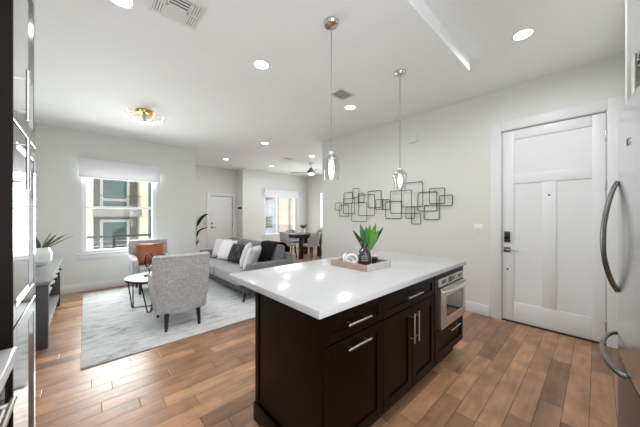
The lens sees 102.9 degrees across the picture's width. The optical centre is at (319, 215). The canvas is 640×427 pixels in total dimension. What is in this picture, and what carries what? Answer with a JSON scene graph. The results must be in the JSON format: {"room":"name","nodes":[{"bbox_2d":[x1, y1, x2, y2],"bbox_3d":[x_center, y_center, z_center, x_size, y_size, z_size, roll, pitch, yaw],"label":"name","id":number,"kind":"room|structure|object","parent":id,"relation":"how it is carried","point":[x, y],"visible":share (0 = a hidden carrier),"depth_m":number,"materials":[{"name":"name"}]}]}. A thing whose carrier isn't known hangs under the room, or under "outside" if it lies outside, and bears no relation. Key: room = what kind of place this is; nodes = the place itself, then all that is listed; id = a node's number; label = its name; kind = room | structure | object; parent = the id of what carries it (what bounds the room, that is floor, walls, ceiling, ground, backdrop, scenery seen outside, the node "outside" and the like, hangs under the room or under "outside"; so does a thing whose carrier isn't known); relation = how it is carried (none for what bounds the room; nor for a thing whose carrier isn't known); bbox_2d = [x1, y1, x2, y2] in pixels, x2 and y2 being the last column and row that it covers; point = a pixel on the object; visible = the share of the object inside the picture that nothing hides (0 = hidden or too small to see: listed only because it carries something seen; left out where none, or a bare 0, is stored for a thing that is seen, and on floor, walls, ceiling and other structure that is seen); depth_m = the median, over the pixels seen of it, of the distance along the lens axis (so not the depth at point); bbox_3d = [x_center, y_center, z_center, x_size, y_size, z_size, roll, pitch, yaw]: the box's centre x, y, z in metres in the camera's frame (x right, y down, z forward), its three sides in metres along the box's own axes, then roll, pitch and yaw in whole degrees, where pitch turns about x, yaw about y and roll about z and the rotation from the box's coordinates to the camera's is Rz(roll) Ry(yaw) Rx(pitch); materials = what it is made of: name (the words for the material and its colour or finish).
{"room":"kitchen","nodes":[
{"label":"kitchen","id":0,"kind":"room"},
{"bbox_2d":[34,123,194,285],"bbox_3d":[-3.890,-0.075,5.009,2.660,2.880,0.140,0,0,-43],"label":"wall","id":1,"kind":"structure","parent":0,"point":[58,150],"depth_m":4.63,"materials":[{"name":"paint"}]},
{"bbox_2d":[60,278,129,294],"bbox_3d":[-3.837,1.295,4.952,2.660,0.140,0.016,0,0,-43],"label":"baseboard","id":2,"kind":"structure","parent":1,"relation":"attached to","point":[68,289],"depth_m":4.65,"materials":[{"name":"white paint"}]},
{"bbox_2d":[76,177,156,259],"bbox_3d":[-3.873,-0.018,4.984,1.280,1.635,0.140,0,0,-43],"label":"window","id":3,"kind":"structure","parent":1,"relation":"attached to","point":[114,252],"depth_m":4.74,"materials":[{"name":"white plastic"}]},
{"bbox_2d":[78,157,159,182],"bbox_3d":[-3.814,-0.848,4.926,1.240,0.345,0.085,0,0,-43],"label":"roller shade","id":4,"kind":"object","parent":1,"relation":"attached to","point":[88,167],"visible":1,"depth_m":4.85,"materials":[{"name":"white fabric"}]},
{"bbox_2d":[195,165,236,252],"bbox_3d":[-3.899,-0.142,8.629,2.510,3.014,0.140,0,0,-43],"label":"wall","id":5,"kind":"structure","parent":0,"point":[207,179],"depth_m":8.60,"materials":[{"name":"paint"}]},
{"bbox_2d":[196,214,207,244],"bbox_3d":[-3.920,0.479,8.492,0.386,1.052,0.034,0,0,-43],"label":"plant","id":6,"kind":"object","parent":5,"relation":"attached to","point":[204,215],"visible":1,"depth_m":8.43,"materials":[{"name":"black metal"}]},
{"bbox_2d":[210,196,231,248],"bbox_3d":[-3.449,0.351,8.949,0.787,2.004,0.099,0,0,-43],"label":"door","id":7,"kind":"structure","parent":5,"relation":"in","point":[220,207],"depth_m":8.93,"materials":[{"name":"white paint"}]},
{"bbox_2d":[207,193,235,248],"bbox_3d":[-3.445,0.300,8.940,1.005,2.130,0.018,0,0,-43],"label":"trim","id":8,"kind":"structure","parent":5,"relation":"attached to","point":[208,194],"depth_m":8.79,"materials":[{"name":"white paint"}]},
{"bbox_2d":[237,169,240,237],"bbox_3d":[-2.875,-0.142,9.266,0.140,3.014,0.310,0,0,-43],"label":"wall","id":9,"kind":"structure","parent":0,"point":[239,170],"depth_m":9.19,"materials":[{"name":"paint"}]},
{"bbox_2d":[35,0,469,157],"bbox_3d":[-1.674,-1.582,3.418,3.766,0.134,5.484,0,0,-43],"label":"ceiling","id":10,"kind":"structure","parent":0,"point":[97,60],"depth_m":2.56,"materials":[{"name":"paint"}]},
{"bbox_2d":[110,0,136,8],"bbox_3d":[-1.391,-1.510,1.777,0.184,0.008,0.184,0,0,-43],"label":"recessed light","id":11,"kind":"object","parent":10,"relation":"in","point":[128,4],"visible":1,"depth_m":1.82,"materials":[{"name":"white plastic"}]},
{"bbox_2d":[122,108,163,125],"bbox_3d":[-2.562,-1.427,3.712,0.502,0.174,0.498,0,0,-43],"label":"flush ceiling light","id":12,"kind":"object","parent":10,"relation":"attached to","point":[144,112],"visible":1,"depth_m":3.68,"materials":[{"name":"gold metal"}]},
{"bbox_2d":[148,0,207,29],"bbox_3d":[-1.039,-1.511,1.864,0.325,0.008,0.290,0,0,-43],"label":"ceiling vent","id":13,"kind":"object","parent":10,"relation":"in","point":[189,13],"visible":1,"depth_m":1.88,"materials":[{"name":"white metal"}]},
{"bbox_2d":[252,59,270,69],"bbox_3d":[-0.588,-1.510,2.559,0.184,0.008,0.184,0,0,-43],"label":"recessed light","id":14,"kind":"object","parent":10,"relation":"in","point":[261,64],"visible":1,"depth_m":2.55,"materials":[{"name":"white plastic"}]},
{"bbox_2d":[322,16,339,180],"bbox_3d":[0.089,-0.897,2.001,0.141,1.235,0.141,0,0,-15],"label":"pendant light","id":15,"kind":"object","parent":10,"relation":"hanging from","point":[331,23],"visible":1,"depth_m":1.99,"materials":[{"name":"silver metal"}]},
{"bbox_2d":[329,151,333,160],"bbox_3d":[0.089,-0.463,2.001,0.044,0.075,0.044,0,0,-43],"label":"socket","id":16,"kind":"object","parent":15,"relation":"attached to","point":[331,154],"depth_m":1.98,"materials":[{"name":"silver metal"}]},
{"bbox_2d":[329,88,354,100],"bbox_3d":[0.278,-1.511,3.198,0.260,0.008,0.210,0,0,-43],"label":"ceiling vent","id":17,"kind":"object","parent":10,"relation":"in","point":[341,94],"visible":0.97,"depth_m":3.19,"materials":[{"name":"white metal"}]},
{"bbox_2d":[344,104,356,109],"bbox_3d":[0.422,-1.510,3.573,0.184,0.008,0.184,0,0,-43],"label":"recessed light","id":18,"kind":"object","parent":10,"relation":"in","point":[349,106],"visible":1,"depth_m":3.57,"materials":[{"name":"white plastic"}]},
{"bbox_2d":[393,69,406,188],"bbox_3d":[0.848,-0.897,2.704,0.141,1.235,0.141,0,0,-15],"label":"pendant light","id":19,"kind":"object","parent":10,"relation":"hanging from","point":[398,73],"visible":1,"depth_m":2.69,"materials":[{"name":"glass"}]},
{"bbox_2d":[241,169,306,244],"bbox_3d":[-1.641,-0.142,10.096,3.080,3.014,0.140,0,0,-43],"label":"wall","id":20,"kind":"structure","parent":0,"point":[253,182],"depth_m":9.48,"materials":[{"name":"paint"}]},
{"bbox_2d":[263,193,295,238],"bbox_3d":[-1.562,0.020,10.128,1.640,1.710,0.140,0,0,-43],"label":"window","id":21,"kind":"structure","parent":20,"relation":"in","point":[274,235],"depth_m":9.89,"materials":[{"name":"white plastic"}]},
{"bbox_2d":[264,189,298,198],"bbox_3d":[-1.495,-0.835,10.078,1.590,0.320,0.085,0,0,-43],"label":"roller shade","id":22,"kind":"object","parent":21,"relation":"attached to","point":[273,193],"visible":1,"depth_m":10.01,"materials":[{"name":"white fabric"}]},
{"bbox_2d":[307,175,321,239],"bbox_3d":[0.907,-0.142,9.499,0.140,3.014,4.190,0,0,-43],"label":"wall","id":23,"kind":"structure","parent":0,"point":[314,183],"depth_m":10.68,"materials":[{"name":"paint"}]},
{"bbox_2d":[319,192,321,227],"bbox_3d":[0.846,-0.210,9.558,0.070,1.450,2.520,0,0,-43],"label":"window","id":24,"kind":"structure","parent":23,"relation":"in","point":[320,193],"depth_m":10.43,"materials":[{"name":"white plastic"}]},
{"bbox_2d":[36,247,617,426],"bbox_3d":[-0.522,1.415,5.167,8.110,0.100,9.810,0,0,-43],"label":"floor","id":25,"kind":"structure","parent":0,"point":[501,373],"depth_m":2.07,"materials":[{"name":"brown wood"}]},
{"bbox_2d":[0,377,16,426],"bbox_3d":[-0.999,0.929,0.406,0.651,0.872,0.750,0,0,-43],"label":"base cabinet","id":26,"kind":"object","parent":25,"relation":"on","point":[6,406],"visible":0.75,"depth_m":0.75,"materials":[{"name":"brown wood"}]},
{"bbox_2d":[0,347,17,392],"bbox_3d":[-0.640,0.471,-0.011,0.614,0.041,1.850,0,0,-43],"label":"countertop","id":27,"kind":"structure","parent":26,"relation":"on","point":[8,357],"depth_m":0.79,"materials":[{"name":"white stone"}]},
{"bbox_2d":[0,0,35,426],"bbox_3d":[-1.445,0.142,0.884,0.640,2.445,0.556,0,0,-43],"label":"pantry cabinet","id":28,"kind":"object","parent":25,"relation":"on","point":[17,17],"visible":1,"depth_m":0.92,"materials":[{"name":"brown wood"}]},
{"bbox_2d":[34,259,61,350],"bbox_3d":[-3.520,1.020,3.121,0.447,0.690,1.780,0,0,-43],"label":"media console","id":29,"kind":"object","parent":25,"relation":"on","point":[47,294],"visible":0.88,"depth_m":2.64,"materials":[{"name":"grey wood"}]},
{"bbox_2d":[36,232,71,265],"bbox_3d":[-3.747,0.440,3.545,0.277,0.470,0.431,0,0,38],"label":"potted plant","id":30,"kind":"object","parent":29,"relation":"on","point":[44,255],"visible":0.84,"depth_m":3.46,"materials":[{"name":"white ceramic"}]},
{"bbox_2d":[49,294,58,327],"bbox_3d":[-3.528,1.205,3.113,0.405,0.040,1.560,0,0,-43],"label":"shelf","id":31,"kind":"object","parent":29,"relation":"attached to","point":[53,298],"depth_m":3.39,"materials":[{"name":"grey wood"}]},
{"bbox_2d":[81,276,254,369],"bbox_3d":[-2.017,1.359,4.310,2.930,0.012,2.905,0,0,-43],"label":"area rug","id":32,"kind":"object","parent":25,"relation":"on","point":[112,329],"visible":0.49,"depth_m":3.28,"materials":[{"name":"grey carpet"}]},
{"bbox_2d":[125,271,152,312],"bbox_3d":[-2.450,1.121,3.799,0.732,0.455,0.732,0,0,-43],"label":"coffee table","id":33,"kind":"object","parent":32,"relation":"on","point":[138,278],"visible":0.41,"depth_m":3.60,"materials":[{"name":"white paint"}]},
{"bbox_2d":[143,253,152,276],"bbox_3d":[-2.536,0.727,3.789,0.140,0.330,0.107,0,0,-43],"label":"sculpture","id":34,"kind":"object","parent":33,"relation":"on","point":[144,275],"visible":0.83,"depth_m":3.78,"materials":[{"name":"black metal"}]},
{"bbox_2d":[128,239,170,294],"bbox_3d":[-3.106,0.911,4.682,0.620,0.886,0.716,0,0,-43],"label":"armchair","id":35,"kind":"object","parent":32,"relation":"on","point":[135,267],"visible":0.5,"depth_m":4.62,"materials":[{"name":"grey fabric"}]},
{"bbox_2d":[139,263,151,272],"bbox_3d":[-3.046,0.967,4.617,0.444,0.137,0.540,0,0,-43],"label":"seat cushion","id":36,"kind":"object","parent":35,"relation":"on","point":[142,268],"depth_m":4.38,"materials":[{"name":"grey fabric"}]},
{"bbox_2d":[135,242,163,263],"bbox_3d":[-3.134,0.698,4.726,0.463,0.365,0.184,0,0,-43],"label":"leather pillow","id":37,"kind":"object","parent":35,"relation":"on","point":[156,249],"visible":0.84,"depth_m":4.66,"materials":[{"name":"brown leather"}]},
{"bbox_2d":[147,252,209,331],"bbox_3d":[-1.820,0.911,3.288,0.620,0.886,0.716,0,0,-39],"label":"armchair","id":38,"kind":"object","parent":32,"relation":"on","point":[178,283],"visible":1,"depth_m":3.03,"materials":[{"name":"grey fabric"}]},
{"bbox_2d":[200,237,292,302],"bbox_3d":[-1.606,0.937,5.049,0.965,0.838,2.365,0,0,-43],"label":"sofa","id":39,"kind":"object","parent":32,"relation":"on","point":[220,269],"visible":0.47,"depth_m":4.48,"materials":[{"name":"grey fabric"}]},
{"bbox_2d":[211,239,231,256],"bbox_3d":[-2.166,0.725,5.617,0.440,0.395,0.219,0,0,19],"label":"throw pillow","id":40,"kind":"object","parent":39,"relation":"on","point":[217,244],"visible":0.45,"depth_m":5.58,"materials":[{"name":"white fabric"}]},
{"bbox_2d":[209,257,235,274],"bbox_3d":[-2.050,1.032,5.340,0.705,0.194,1.025,0,0,-43],"label":"seat cushion","id":41,"kind":"object","parent":39,"relation":"on","point":[214,262],"depth_m":4.98,"materials":[{"name":"grey fabric"}]},
{"bbox_2d":[217,239,237,258],"bbox_3d":[-1.937,0.720,5.339,0.460,0.399,0.230,0,0,32],"label":"throw pillow","id":42,"kind":"object","parent":39,"relation":"on","point":[226,245],"visible":0.75,"depth_m":5.28,"materials":[{"name":"white fabric"}]},
{"bbox_2d":[215,263,245,286],"bbox_3d":[-1.353,1.032,4.582,0.705,0.194,1.025,0,0,-43],"label":"seat cushion","id":43,"kind":"object","parent":39,"relation":"on","point":[222,271],"depth_m":4.46,"materials":[{"name":"grey fabric"}]},
{"bbox_2d":[227,243,245,263],"bbox_3d":[-1.639,0.745,5.015,0.420,0.347,0.208,0,0,37],"label":"throw pillow","id":44,"kind":"object","parent":39,"relation":"on","point":[235,253],"visible":0.84,"depth_m":4.94,"materials":[{"name":"black fabric"}]},
{"bbox_2d":[228,237,252,244],"bbox_3d":[-1.760,0.725,5.607,0.270,0.415,1.025,0,0,-43],"label":"cushion","id":45,"kind":"object","parent":39,"relation":"on","point":[241,241],"depth_m":5.47,"materials":[{"name":"grey fabric"}]},
{"bbox_2d":[240,242,251,267],"bbox_3d":[-1.356,0.720,4.678,0.205,0.409,0.460,0,0,-11],"label":"throw pillow","id":46,"kind":"object","parent":39,"relation":"on","point":[248,246],"visible":0.58,"depth_m":4.48,"materials":[{"name":"white fabric"}]},
{"bbox_2d":[243,245,260,270],"bbox_3d":[-1.163,0.725,4.394,0.219,0.395,0.450,0,0,7],"label":"throw pillow","id":47,"kind":"object","parent":39,"relation":"on","point":[252,256],"visible":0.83,"depth_m":4.22,"materials":[{"name":"white fabric"}]},
{"bbox_2d":[251,240,284,262],"bbox_3d":[-1.063,0.725,4.849,0.270,0.415,1.025,0,0,-43],"label":"cushion","id":48,"kind":"object","parent":39,"relation":"on","point":[279,252],"depth_m":4.50,"materials":[{"name":"grey fabric"}]},
{"bbox_2d":[258,240,288,261],"bbox_3d":[-0.871,0.672,4.703,0.431,0.387,0.540,0,0,-43],"label":"throw blanket","id":49,"kind":"object","parent":39,"relation":"on","point":[267,247],"visible":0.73,"depth_m":4.59,"materials":[{"name":"black fabric"}]},
{"bbox_2d":[279,231,296,257],"bbox_3d":[-1.051,0.941,8.082,0.480,0.852,0.500,0,0,45],"label":"dining chair","id":50,"kind":"object","parent":25,"relation":"on","point":[284,237],"visible":0.63,"depth_m":7.89,"materials":[{"name":"fabric"}]},
{"bbox_2d":[286,230,298,252],"bbox_3d":[-0.959,0.941,8.957,0.480,0.852,0.500,0,0,-43],"label":"dining chair","id":51,"kind":"object","parent":25,"relation":"on","point":[292,240],"visible":0.43,"depth_m":9.07,"materials":[{"name":"fabric"}]},
{"bbox_2d":[288,232,321,258],"bbox_3d":[-0.547,0.990,8.480,0.920,0.750,0.860,0,0,-43],"label":"dining table","id":52,"kind":"object","parent":25,"relation":"on","point":[300,236],"visible":0.58,"depth_m":8.21,"materials":[{"name":"black wood"}]},
{"bbox_2d":[300,224,306,233],"bbox_3d":[-0.541,0.445,8.292,0.338,0.340,0.352,0,0,23],"label":"flower vase","id":53,"kind":"object","parent":52,"relation":"on","point":[305,225],"visible":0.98,"depth_m":8.26,"materials":[{"name":"white ceramic"}]},
{"bbox_2d":[302,232,320,260],"bbox_3d":[-0.230,0.941,7.916,0.500,0.852,0.480,0,0,44],"label":"dining chair","id":54,"kind":"object","parent":25,"relation":"on","point":[314,238],"visible":1,"depth_m":7.73,"materials":[{"name":"fabric"}]},
{"bbox_2d":[253,291,382,426],"bbox_3d":[-0.011,0.929,1.645,0.556,0.872,0.686,0,0,-43],"label":"base cabinet","id":55,"kind":"object","parent":25,"relation":"on","point":[310,371],"visible":0.83,"depth_m":1.44,"materials":[{"name":"brown wood"}]},
{"bbox_2d":[229,250,465,319],"bbox_3d":[0.377,0.471,2.250,1.984,0.041,1.033,0,0,-43],"label":"countertop","id":56,"kind":"structure","parent":55,"relation":"on","point":[319,289],"depth_m":1.76,"materials":[{"name":"white stone"}]},
{"bbox_2d":[331,255,390,271],"bbox_3d":[0.363,0.426,2.293,0.354,0.050,0.400,0,0,-43],"label":"serving tray","id":57,"kind":"object","parent":56,"relation":"on","point":[382,263],"visible":0.77,"depth_m":2.17,"materials":[{"name":"brown wood"}]},
{"bbox_2d":[343,253,357,262],"bbox_3d":[0.275,0.384,2.269,0.136,0.098,0.118,0,0,13],"label":"ornament","id":58,"kind":"object","parent":57,"relation":"on","point":[347,258],"visible":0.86,"depth_m":2.23,"materials":[{"name":"white ceramic"}]},
{"bbox_2d":[358,242,370,264],"bbox_3d":[0.394,0.339,2.266,0.121,0.198,0.120,0,0,-43],"label":"vase","id":59,"kind":"object","parent":57,"relation":"on","point":[364,254],"visible":0.92,"depth_m":2.22,"materials":[{"name":"black ceramic"}]},
{"bbox_2d":[353,223,382,261],"bbox_3d":[0.451,0.255,2.386,0.292,0.366,0.086,0,0,3],"label":"potted succulent","id":60,"kind":"object","parent":57,"relation":"on","point":[369,236],"visible":0.6,"depth_m":2.37,"materials":[{"name":"green plant"}]},
{"bbox_2d":[372,255,377,263],"bbox_3d":[0.498,0.400,2.323,0.054,0.076,0.054,0,0,-43],"label":"candle holder","id":61,"kind":"object","parent":57,"relation":"on","point":[374,257],"visible":0.88,"depth_m":2.30,"materials":[{"name":"glass"}]},
{"bbox_2d":[373,277,433,423],"bbox_3d":[0.480,0.929,2.083,0.758,0.872,0.666,0,0,-43],"label":"base cabinet","id":62,"kind":"object","parent":25,"relation":"on","point":[408,312],"visible":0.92,"depth_m":1.82,"materials":[{"name":"brown wood"}]},
{"bbox_2d":[426,266,462,374],"bbox_3d":[1.001,0.929,2.562,0.656,0.872,0.666,0,0,-43],"label":"base cabinet","id":63,"kind":"object","parent":25,"relation":"on","point":[446,339],"visible":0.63,"depth_m":2.28,"materials":[{"name":"brown wood"}]},
{"bbox_2d":[437,269,467,330],"bbox_3d":[1.073,0.758,2.503,0.583,0.430,0.570,0,0,-43],"label":"oven","id":64,"kind":"object","parent":63,"relation":"on","point":[451,287],"visible":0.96,"depth_m":2.27,"materials":[{"name":"metal"}]},
{"bbox_2d":[599,86,639,426],"bbox_3d":[1.589,0.470,0.895,0.910,1.790,0.824,0,0,-43],"label":"refrigerator","id":65,"kind":"object","parent":25,"relation":"on","point":[628,183],"visible":1,"depth_m":0.96,"materials":[{"name":"metal"}]},
{"bbox_2d":[195,0,624,176],"bbox_3d":[-0.369,-1.699,5.001,8.110,0.100,10.260,0,0,-43],"label":"ceiling","id":66,"kind":"structure","parent":0,"point":[569,34],"depth_m":2.62,"materials":[{"name":"paint"}]},
{"bbox_2d":[290,162,321,174],"bbox_3d":[-0.181,-1.454,8.068,1.122,0.390,1.191,0,0,-43],"label":"ceiling fan","id":67,"kind":"object","parent":66,"relation":"hanging from","point":[310,171],"visible":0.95,"depth_m":7.97,"materials":[{"name":"silver metal"}]},
{"bbox_2d":[510,27,535,40],"bbox_3d":[1.846,-1.644,2.321,0.184,0.008,0.184,0,0,-43],"label":"recessed light","id":68,"kind":"object","parent":66,"relation":"in","point":[526,32],"visible":1,"depth_m":2.31,"materials":[{"name":"white plastic"}]},
{"bbox_2d":[322,52,624,305],"bbox_3d":[1.666,-0.142,4.215,0.140,3.014,4.614,0,0,-43],"label":"wall","id":69,"kind":"structure","parent":0,"point":[451,152],"depth_m":3.92,"materials":[{"name":"paint"}]},
{"bbox_2d":[335,181,452,223],"bbox_3d":[1.147,-0.200,4.638,0.050,0.696,2.393,0,0,-43],"label":"wall sculpture","id":70,"kind":"object","parent":69,"relation":"attached to","point":[401,190],"visible":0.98,"depth_m":4.41,"materials":[{"name":"brown metal"}]},
{"bbox_2d":[409,134,417,143],"bbox_3d":[1.544,-1.262,4.225,0.025,0.125,0.155,0,0,-43],"label":"door chime","id":71,"kind":"object","parent":69,"relation":"attached to","point":[414,138],"visible":1,"depth_m":4.21,"materials":[{"name":"paint"}]},
{"bbox_2d":[465,301,489,316],"bbox_3d":[1.165,1.295,4.644,0.016,0.140,3.303,0,0,-43],"label":"baseboard","id":72,"kind":"structure","parent":69,"relation":"attached to","point":[472,307],"depth_m":3.53,"materials":[{"name":"white paint"}]},
{"bbox_2d":[474,224,483,231],"bbox_3d":[2.196,0.177,3.527,0.011,0.115,0.115,0,0,-43],"label":"light switch","id":73,"kind":"object","parent":69,"relation":"attached to","point":[477,227],"visible":1,"depth_m":3.52,"materials":[{"name":"white plastic"}]},
{"bbox_2d":[502,318,605,344],"bbox_3d":[2.719,1.358,3.032,0.092,0.014,0.912,0,0,-43],"label":"trim","id":74,"kind":"structure","parent":69,"relation":"attached to","point":[502,318],"depth_m":2.96,"materials":[{"name":"plastic"}]},
{"bbox_2d":[502,112,606,341],"bbox_3d":[2.695,0.133,3.001,0.103,2.428,0.918,0,0,-43],"label":"door","id":75,"kind":"structure","parent":69,"relation":"in","point":[554,182],"depth_m":2.97,"materials":[{"name":"white paint"}]},
{"bbox_2d":[490,95,624,348],"bbox_3d":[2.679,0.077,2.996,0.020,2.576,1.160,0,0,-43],"label":"trim","id":76,"kind":"structure","parent":69,"relation":"attached to","point":[614,106],"depth_m":2.94,"materials":[{"name":"white paint"}]},
{"bbox_2d":[625,0,639,104],"bbox_3d":[2.086,-0.142,1.262,0.140,3.014,0.732,0,0,-43],"label":"cabinet","id":77,"kind":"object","parent":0,"point":[632,7],"depth_m":1.48,"materials":[{"name":"paint"}]},
{"bbox_3d":[1.956,-0.142,0.577,1.260,3.014,0.099,0,0,-43],"label":"wall","id":78,"kind":"structure","parent":0,"visible":0},
{"bbox_2d":[631,40,639,95],"bbox_3d":[1.626,-0.689,0.855,0.910,0.407,0.736,0,0,-43],"label":"upper cabinet","id":79,"kind":"object","parent":78,"relation":"attached to","point":[635,63],"visible":0.61,"depth_m":1.14,"materials":[{"name":"wood"}]},
{"label":"outside","id":80,"kind":"structure","parent":0,"visible":0},
{"bbox_2d":[87,178,151,249],"bbox_3d":[-9.002,-1.135,9.043,9.000,13.000,2.500,0,0,-43],"label":"apartment building","id":81,"kind":"structure","parent":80,"point":[100,192],"depth_m":9.73,"materials":[{"name":"beige paint"}]},
{"bbox_3d":[-4.231,1.515,5.409,3.500,0.100,0.910,0,0,-43],"label":"floor","id":82,"kind":"structure","parent":0,"visible":0},
{"bbox_2d":[87,234,151,247],"bbox_3d":[-4.468,0.953,5.666,3.100,1.025,0.050,0,0,-43],"label":"balcony railing","id":83,"kind":"object","parent":82,"relation":"on","point":[113,245],"visible":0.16,"depth_m":5.60,"materials":[{"name":"black metal"}]},
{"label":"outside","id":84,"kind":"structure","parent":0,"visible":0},
{"bbox_2d":[266,197,293,233],"bbox_3d":[-3.202,-0.635,13.668,5.400,12.000,1.550,0,0,-43],"label":"building","id":85,"kind":"structure","parent":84,"point":[285,206],"depth_m":13.74,"materials":[{"name":"grey"}]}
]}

